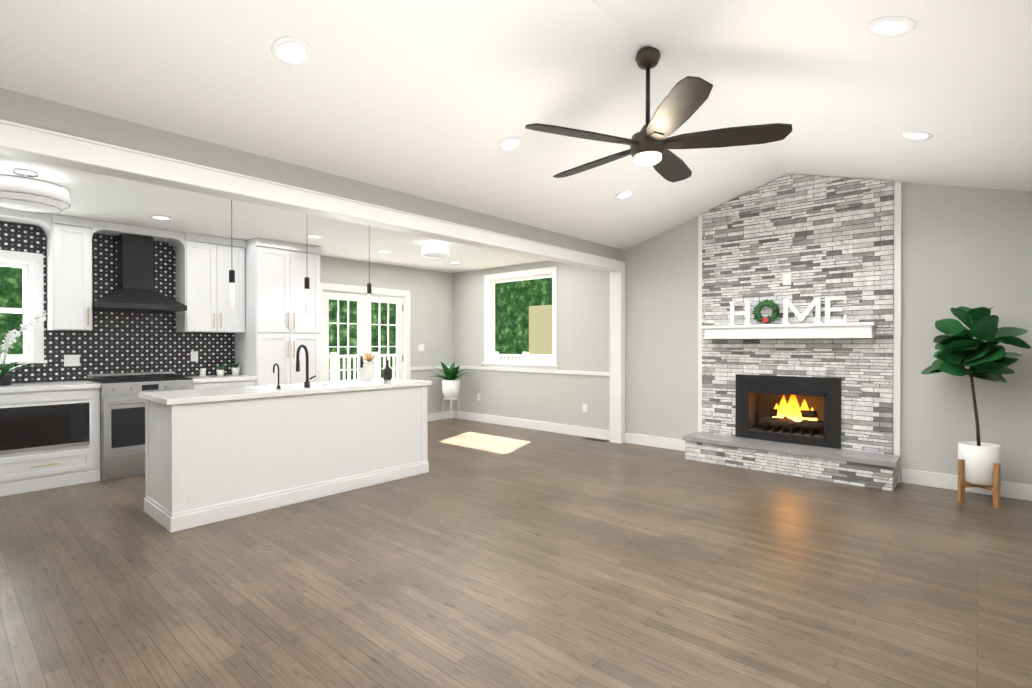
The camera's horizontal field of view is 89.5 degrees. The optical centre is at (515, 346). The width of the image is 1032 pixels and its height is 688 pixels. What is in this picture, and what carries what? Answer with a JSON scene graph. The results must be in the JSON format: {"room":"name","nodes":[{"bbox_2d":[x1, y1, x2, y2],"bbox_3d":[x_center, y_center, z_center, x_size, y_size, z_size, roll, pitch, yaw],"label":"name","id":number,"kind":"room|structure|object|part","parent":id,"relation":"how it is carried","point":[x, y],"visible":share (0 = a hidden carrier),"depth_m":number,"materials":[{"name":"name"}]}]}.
{"room":"kitchen","nodes":[
{"label":"kitchen","id":0,"kind":"room"},
{"bbox_2d":[10,256,452,413],"bbox_3d":[-3.469,-0.367,6.444,0.150,3.250,7.000,0,0,42],"label":"wall","id":1,"kind":"structure","parent":0,"point":[431,310],"depth_m":8.51,"materials":[{"name":"grey paint"}]},
{"bbox_2d":[0,250,46,363],"bbox_3d":[-4.990,-0.362,4.692,0.210,1.060,1.120,0,0,42],"label":"window","id":2,"kind":"structure","parent":1,"relation":"in","point":[36,286],"depth_m":5.01,"materials":[{"name":"white wood"}]},
{"bbox_3d":[-5.027,-0.337,4.725,0.070,0.926,0.896,0,0,42],"label":"kitchen window sash","id":3,"kind":"part","parent":2,"relation":"part of","materials":[{"name":"white wood"}]},
{"bbox_2d":[0,207,50,236],"bbox_3d":[-5.026,-1.143,4.326,0.330,0.166,1.713,0,0,42],"label":"window valance","id":4,"kind":"object","parent":1,"relation":"attached to","point":[42,221],"visible":1,"depth_m":4.78,"materials":[{"name":"white wood"}]},
{"bbox_2d":[47,214,92,330],"bbox_3d":[-4.338,-0.692,5.062,0.381,1.076,0.295,0,0,42],"label":"upper cabinet","id":5,"kind":"object","parent":1,"relation":"attached to","point":[69,273],"visible":0.96,"depth_m":4.96,"materials":[{"name":"white wood"}]},
{"bbox_2d":[0,221,234,382],"bbox_3d":[-4.582,-0.441,5.078,0.003,1.583,3.440,0,0,42],"label":"tile backsplash","id":6,"kind":"structure","parent":1,"relation":"attached to","point":[114,341],"depth_m":5.48,"materials":[{"name":"black tile"}]},
{"bbox_2d":[64,355,79,365],"bbox_3d":[-4.452,0.145,5.219,0.008,0.115,0.120,0,0,42],"label":"outlet","id":7,"kind":"object","parent":6,"relation":"attached to","point":[71,360],"visible":1,"depth_m":5.22,"materials":[{"name":"white plastic"}]},
{"bbox_2d":[191,351,197,360],"bbox_3d":[-3.726,0.120,6.033,0.008,0.115,0.075,0,0,42],"label":"outlet","id":8,"kind":"object","parent":6,"relation":"attached to","point":[194,355],"visible":1,"depth_m":6.03,"materials":[{"name":"white plastic"}]},
{"bbox_2d":[92,220,184,251],"bbox_3d":[-3.994,-1.145,5.484,0.330,0.176,0.791,0,0,42],"label":"valance","id":9,"kind":"object","parent":1,"relation":"attached to","point":[175,240],"visible":0.77,"depth_m":5.40,"materials":[{"name":"white wood"}]},
{"bbox_2d":[92,233,186,311],"bbox_3d":[-3.935,-0.765,5.424,0.500,0.778,0.750,0,0,42],"label":"range hood","id":10,"kind":"object","parent":1,"relation":"attached to","point":[134,291],"visible":0.93,"depth_m":5.38,"materials":[{"name":"black metal"}]},
{"bbox_2d":[176,233,245,332],"bbox_3d":[-3.504,-0.698,5.997,0.381,1.076,0.620,0,0,42],"label":"upper cabinet","id":11,"kind":"object","parent":1,"relation":"attached to","point":[205,264],"visible":1,"depth_m":5.85,"materials":[{"name":"white wood"}]},
{"bbox_2d":[323,291,402,381],"bbox_3d":[-2.243,0.236,7.752,0.095,2.019,1.366,0,0,42],"label":"doors","id":12,"kind":"structure","parent":1,"relation":"in","point":[363,324],"depth_m":7.71,"materials":[{"name":"white wood"}]},
{"bbox_2d":[320,282,410,381],"bbox_3d":[-2.271,0.185,7.777,0.168,2.130,1.580,0,0,42],"label":"door frame","id":13,"kind":"structure","parent":1,"relation":"attached to","point":[405,294],"depth_m":7.99,"materials":[{"name":"white wood"}]},
{"bbox_2d":[418,344,423,350],"bbox_3d":[-1.544,0.026,8.481,0.008,0.115,0.120,0,0,42],"label":"light switch","id":14,"kind":"object","parent":1,"relation":"attached to","point":[420,347],"visible":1,"depth_m":8.47,"materials":[{"name":"white plastic"}]},
{"bbox_2d":[411,366,449,370],"bbox_3d":[-1.396,0.365,8.645,0.022,0.050,0.880,0,0,42],"label":"trim","id":15,"kind":"structure","parent":1,"relation":"attached to","point":[439,367],"depth_m":8.55,"materials":[{"name":"white wood"}]},
{"bbox_2d":[427,410,452,421],"bbox_3d":[-1.398,1.180,8.652,0.016,0.130,0.880,0,0,42],"label":"baseboard","id":16,"kind":"structure","parent":1,"relation":"attached to","point":[446,414],"depth_m":8.75,"materials":[{"name":"white wood"}]},
{"bbox_2d":[0,155,622,272],"bbox_3d":[-2.219,-1.286,5.324,3.500,0.100,7.300,0,0,42],"label":"ceiling","id":17,"kind":"structure","parent":0,"point":[98,197],"depth_m":5.20,"materials":[{"name":"white paint"}]},
{"bbox_2d":[0,168,69,212],"bbox_3d":[-3.440,-1.102,3.654,0.470,0.246,0.470,0,0,42],"label":"light","id":18,"kind":"object","parent":17,"relation":"attached to","point":[25,191],"visible":1,"depth_m":3.58,"materials":[{"name":"silver metal"}]},
{"bbox_2d":[149,215,172,219],"bbox_3d":[-3.396,-1.228,4.980,0.190,0.008,0.190,0,0,42],"label":"recessed light","id":19,"kind":"object","parent":17,"relation":"in","point":[160,217],"visible":0.98,"depth_m":4.98,"materials":[{"name":"white plastic"}]},
{"bbox_2d":[229,200,234,309],"bbox_3d":[-2.264,-0.758,4.149,0.100,0.939,0.100,0,0,42],"label":"pendant light","id":20,"kind":"object","parent":17,"relation":"hanging from","point":[232,289],"visible":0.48,"depth_m":4.14,"materials":[{"name":"white glass"}]},
{"bbox_2d":[304,277,309,312],"bbox_3d":[-1.852,-0.761,4.611,0.100,0.939,0.100,0,0,42],"label":"pendant light","id":21,"kind":"object","parent":17,"relation":"hanging from","point":[306,283],"visible":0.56,"depth_m":4.60,"materials":[{"name":"white glass"}]},
{"bbox_2d":[305,235,322,237],"bbox_3d":[-2.271,-1.233,5.867,0.190,0.008,0.190,0,0,42],"label":"recessed light","id":22,"kind":"object","parent":17,"relation":"in","point":[313,236],"visible":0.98,"depth_m":5.87,"materials":[{"name":"white plastic"}]},
{"bbox_2d":[367,273,371,315],"bbox_3d":[-1.432,-0.764,5.082,0.100,0.939,0.100,0,0,42],"label":"pendant light","id":23,"kind":"object","parent":17,"relation":"hanging from","point":[369,289],"visible":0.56,"depth_m":5.07,"materials":[{"name":"white glass"}]},
{"bbox_2d":[376,250,390,252],"bbox_3d":[-1.739,-1.239,6.839,0.190,0.008,0.190,0,0,42],"label":"recessed light","id":24,"kind":"object","parent":17,"relation":"in","point":[382,251],"visible":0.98,"depth_m":6.83,"materials":[{"name":"white plastic"}]},
{"bbox_2d":[421,243,448,259],"bbox_3d":[-0.978,-1.152,6.295,0.338,0.177,0.338,0,0,42],"label":"light","id":25,"kind":"object","parent":17,"relation":"attached to","point":[434,252],"visible":1,"depth_m":6.18,"materials":[{"name":"silver metal"}]},
{"bbox_2d":[0,88,624,271],"bbox_3d":[-0.964,-0.354,4.212,0.140,3.250,7.000,0,0,42],"label":"wall","id":26,"kind":"structure","parent":0,"point":[28,110],"depth_m":3.26,"materials":[{"name":"grey paint"}]},
{"bbox_2d":[0,119,625,443],"bbox_3d":[-0.904,0.098,4.281,0.184,2.345,6.820,0,0,42],"label":"beam","id":27,"kind":"structure","parent":26,"relation":"attached to","point":[28,143],"depth_m":3.50,"materials":[{"name":"white paint"}]},
{"bbox_2d":[0,418,1031,687],"bbox_3d":[-0.707,1.322,3.992,7.550,0.100,7.300,0,0,42],"label":"floor","id":28,"kind":"structure","parent":0,"point":[480,554],"depth_m":2.82,"materials":[{"name":"brown wood"}]},
{"bbox_2d":[0,384,100,495],"bbox_3d":[-4.397,0.830,4.806,0.644,0.876,0.781,0,0,42],"label":"base cabinet","id":29,"kind":"object","parent":28,"relation":"on","point":[49,435],"depth_m":4.62,"materials":[{"name":"wood"}]},
{"bbox_2d":[0,380,99,391],"bbox_3d":[-4.808,0.374,4.337,0.650,0.040,2.026,0,0,42],"label":"countertop","id":30,"kind":"structure","parent":29,"relation":"on","point":[84,383],"depth_m":4.75,"materials":[{"name":"white stone"}]},
{"bbox_2d":[0,312,46,385],"bbox_3d":[-4.497,0.021,4.596,0.367,0.664,0.575,0,0,42],"label":"orchid plant","id":31,"kind":"object","parent":30,"relation":"on","point":[5,379],"visible":1,"depth_m":4.65,"materials":[{"name":"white plant"}]},
{"bbox_2d":[87,371,193,480],"bbox_3d":[-3.847,0.776,5.354,0.737,0.975,0.760,0,0,42],"label":"range","id":32,"kind":"object","parent":28,"relation":"on","point":[122,429],"visible":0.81,"depth_m":5.01,"materials":[{"name":"silver metal"}]},
{"bbox_2d":[186,374,256,388],"bbox_3d":[-3.403,0.803,5.902,0.671,0.915,0.641,0,0,42],"label":"base cabinet","id":33,"kind":"object","parent":28,"relation":"on","point":[213,381],"visible":0.06,"depth_m":5.74,"materials":[{"name":"stone"}]},
{"bbox_2d":[200,363,239,375],"bbox_3d":[-3.402,0.263,6.039,0.216,0.163,0.440,0,0,42],"label":"pot","id":34,"kind":"object","parent":33,"relation":"on","point":[235,370],"visible":1,"depth_m":6.03,"materials":[{"name":"white ceramic"}]},
{"bbox_2d":[235,238,320,385],"bbox_3d":[-2.927,0.010,6.431,0.671,2.496,0.780,0,0,42],"label":"pantry cabinet","id":35,"kind":"object","parent":28,"relation":"on","point":[281,326],"visible":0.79,"depth_m":6.16,"materials":[{"name":"white wood"}]},
{"bbox_2d":[142,386,428,531],"bbox_3d":[-1.869,0.831,4.609,0.680,0.876,2.230,0,0,42],"label":"kitchen island","id":36,"kind":"object","parent":28,"relation":"on","point":[212,455],"depth_m":4.08,"materials":[{"name":"wood"}]},
{"bbox_2d":[139,378,430,405],"bbox_3d":[-1.872,0.373,4.610,0.720,0.040,2.280,0,0,42],"label":"island countertop","id":37,"kind":"structure","parent":36,"relation":"on","point":[227,394],"depth_m":4.17,"materials":[{"name":"white stone"}]},
{"bbox_2d":[273,363,280,388],"bbox_3d":[-1.991,0.248,4.326,0.113,0.212,0.032,0,0,42],"label":"faucet","id":38,"kind":"object","parent":37,"relation":"on","point":[278,385],"visible":1,"depth_m":4.30,"materials":[{"name":"black metal"}]},
{"bbox_2d":[296,345,315,387],"bbox_3d":[-1.829,0.170,4.525,0.210,0.367,0.102,0,0,42],"label":"faucet","id":39,"kind":"object","parent":37,"relation":"on","point":[307,384],"visible":1,"depth_m":4.45,"materials":[{"name":"black metal"}]},
{"bbox_2d":[359,352,380,380],"bbox_3d":[-1.485,0.204,5.234,0.293,0.290,0.264,0,0,42],"label":"flower vase","id":40,"kind":"object","parent":37,"relation":"on","point":[368,370],"visible":1,"depth_m":5.21,"materials":[{"name":"ceramic"}]},
{"bbox_2d":[383,360,391,379],"bbox_3d":[-1.329,0.246,5.384,0.090,0.205,0.090,0,0,42],"label":"decorative bottle","id":41,"kind":"object","parent":37,"relation":"on","point":[387,372],"visible":1,"depth_m":5.35,"materials":[{"name":"black metal"}]},
{"bbox_2d":[428,361,475,424],"bbox_3d":[-1.040,0.739,8.378,0.852,1.015,0.742,0,0,42],"label":"plant","id":42,"kind":"object","parent":28,"relation":"on","point":[450,386],"visible":1,"depth_m":8.31,"materials":[{"name":"plant"}]},
{"bbox_2d":[583,437,608,441],"bbox_3d":[1.067,1.250,6.958,0.350,0.008,0.110,0,0,42],"label":"floor vent","id":43,"kind":"object","parent":28,"relation":"in","point":[594,439],"visible":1,"depth_m":6.95,"materials":[{"name":"grey metal"}]},
{"bbox_2d":[683,174,899,490],"bbox_3d":[2.862,-0.264,5.470,1.920,3.054,0.870,0,0,42],"label":"fireplace","id":44,"kind":"object","parent":28,"relation":"on","point":[819,409],"visible":1,"depth_m":5.31,"materials":[{"name":"stone"}]},
{"bbox_2d":[783,273,790,284],"bbox_3d":[2.822,-0.696,5.421,0.080,0.120,0.012,0,0,42],"label":"outlet plate","id":45,"kind":"object","parent":44,"relation":"attached to","point":[786,278],"visible":1,"depth_m":5.41,"materials":[{"name":"white plastic"}]},
{"bbox_2d":[702,322,876,338],"bbox_3d":[2.744,-0.151,5.367,1.600,0.150,0.198,0,0,42],"label":"mantel shelf","id":46,"kind":"object","parent":44,"relation":"attached to","point":[817,330],"visible":1,"depth_m":5.22,"materials":[{"name":"white wood"}]},
{"bbox_2d":[729,296,846,324],"bbox_3d":[2.765,-0.364,5.384,1.112,0.274,0.084,0,0,42],"label":"sign","id":47,"kind":"object","parent":46,"relation":"on","point":[815,302],"visible":0.98,"depth_m":5.37,"materials":[{"name":"white"}]},
{"bbox_2d":[921,305,1030,508],"bbox_3d":[3.690,0.468,4.215,0.671,1.604,0.632,0,0,42],"label":"plant","id":48,"kind":"object","parent":28,"relation":"on","point":[958,346],"visible":1,"depth_m":4.15,"materials":[{"name":"green plant"}]},
{"bbox_2d":[0,0,1031,249],"bbox_3d":[0.600,-1.530,2.811,4.050,0.703,7.300,0,0,42],"label":"ceiling","id":49,"kind":"structure","parent":0,"point":[436,100],"depth_m":2.98,"materials":[{"name":"white paint"}]},
{"bbox_2d":[271,37,311,65],"bbox_3d":[-1.120,-1.468,2.602,0.183,0.057,0.190,0,0,42],"label":"recessed light","id":50,"kind":"object","parent":49,"relation":"in","point":[290,51],"visible":1,"depth_m":2.60,"materials":[{"name":"white plastic"}]},
{"bbox_2d":[498,136,522,151],"bbox_3d":[-0.042,-1.475,3.812,0.183,0.057,0.190,0,0,42],"label":"recessed light","id":51,"kind":"object","parent":49,"relation":"in","point":[510,144],"visible":1,"depth_m":3.81,"materials":[{"name":"white plastic"}]},
{"bbox_2d":[615,189,633,199],"bbox_3d":[1.061,-1.477,5.079,0.183,0.057,0.190,0,0,42],"label":"recessed light","id":52,"kind":"object","parent":49,"relation":"in","point":[624,194],"visible":0.98,"depth_m":5.07,"materials":[{"name":"white plastic"}]},
{"bbox_2d":[525,47,791,182],"bbox_3d":[0.800,-1.437,3.193,1.498,0.669,1.489,0,0,42],"label":"fan","id":53,"kind":"object","parent":49,"relation":"hanging from","point":[650,143],"visible":1,"depth_m":3.03,"materials":[{"name":"black metal"}]},
{"bbox_2d":[867,16,915,36],"bbox_3d":[1.679,-1.429,2.332,0.183,0.057,0.190,0,0,42],"label":"recessed light","id":54,"kind":"object","parent":49,"relation":"in","point":[891,26],"visible":0.96,"depth_m":2.33,"materials":[{"name":"white plastic"}]},
{"bbox_2d":[900,131,932,139],"bbox_3d":[2.748,-1.445,3.576,0.183,0.057,0.190,0,0,42],"label":"recessed light","id":55,"kind":"object","parent":49,"relation":"in","point":[915,135],"visible":1,"depth_m":3.57,"materials":[{"name":"white plastic"}]},
{"bbox_2d":[453,183,1031,484],"bbox_3d":[1.672,-0.369,6.651,7.550,3.250,0.150,0,0,42],"label":"wall","id":56,"kind":"structure","parent":0,"point":[970,247],"depth_m":4.85,"materials":[{"name":"grey paint"}]},
{"bbox_2d":[482,266,557,369],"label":"window","id":57,"kind":"structure","parent":56,"relation":"in","point":[488,279],"depth_m":8.22,"materials":[{"name":"white wood"}]},
{"bbox_3d":[0.096,-0.402,8.062,1.296,1.316,0.040,0,0,42],"label":"dining window sash","id":58,"kind":"part","parent":57,"relation":"part of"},
{"bbox_3d":[0.006,0.736,9.334,5.900,1.230,1.670,0,0,42],"label":"deck rail","id":59,"kind":"part","parent":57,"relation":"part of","materials":[{"name":"white wood"}]},
{"bbox_2d":[453,410,609,439],"bbox_3d":[0.107,1.184,7.940,3.210,0.130,0.019,0,0,42],"label":"baseboard","id":60,"kind":"structure","parent":56,"relation":"attached to","point":[529,424],"depth_m":7.74,"materials":[{"name":"white wood"}]},
{"bbox_2d":[455,366,609,375],"bbox_3d":[0.100,0.369,7.938,3.196,0.050,0.026,0,0,42],"label":"trim","id":61,"kind":"structure","parent":56,"relation":"attached to","point":[528,370],"depth_m":7.71,"materials":[{"name":"white wood"}]},
{"bbox_2d":[582,403,586,411],"bbox_3d":[0.951,0.853,7.194,0.075,0.115,0.008,0,0,42],"label":"outlet","id":62,"kind":"object","parent":56,"relation":"attached to","point":[584,407],"visible":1,"depth_m":7.20,"materials":[{"name":"white plastic"}]},
{"bbox_2d":[625,433,684,450],"bbox_3d":[1.779,1.193,6.454,0.985,0.130,0.016,0,0,42],"label":"baseboard","id":63,"kind":"structure","parent":56,"relation":"attached to","point":[661,442],"depth_m":6.48,"materials":[{"name":"white wood"}]},
{"bbox_2d":[698,182,901,482],"bbox_3d":[2.855,-0.134,5.463,1.910,2.796,0.049,0,0,42],"label":"trim","id":64,"kind":"structure","parent":56,"relation":"attached to","point":[897,324],"depth_m":4.83,"materials":[{"name":"white wood"}]},
{"bbox_2d":[902,468,1031,500],"bbox_3d":[3.946,1.204,4.519,0.965,0.130,0.019,0,0,42],"label":"baseboard","id":65,"kind":"structure","parent":56,"relation":"attached to","point":[949,481],"depth_m":4.59,"materials":[{"name":"white wood"}]},
{"label":"outside","id":66,"kind":"structure","parent":0,"visible":0},
{"bbox_3d":[-0.661,1.470,5.961,30.000,0.180,28.000,0,0,42],"label":"ground","id":67,"kind":"structure","parent":66,"visible":0},
{"bbox_2d":[329,352,395,380],"bbox_3d":[-3.240,0.741,8.476,2.197,1.230,3.930,0,0,42],"label":"rail","id":68,"kind":"object","parent":67,"relation":"on","point":[333,361],"depth_m":10.07,"materials":[{"name":"white wood"}]},
{"bbox_2d":[529,305,551,359],"bbox_3d":[0.629,0.211,11.790,0.860,2.270,0.030,0,0,42],"label":"fence","id":69,"kind":"object","parent":67,"relation":"on","point":[540,329],"visible":0.35,"depth_m":11.83,"materials":[{"name":"beige wood"}]},
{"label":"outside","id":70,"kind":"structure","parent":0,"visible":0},
{"bbox_2d":[0,266,395,380],"bbox_3d":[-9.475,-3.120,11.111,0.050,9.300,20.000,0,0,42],"label":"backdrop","id":71,"kind":"structure","parent":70,"point":[11,294],"depth_m":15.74,"materials":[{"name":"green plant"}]},
{"bbox_2d":[495,278,551,359],"bbox_3d":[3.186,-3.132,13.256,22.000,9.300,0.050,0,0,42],"label":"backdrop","id":72,"kind":"structure","parent":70,"point":[515,300],"depth_m":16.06,"materials":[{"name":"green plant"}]}
]}

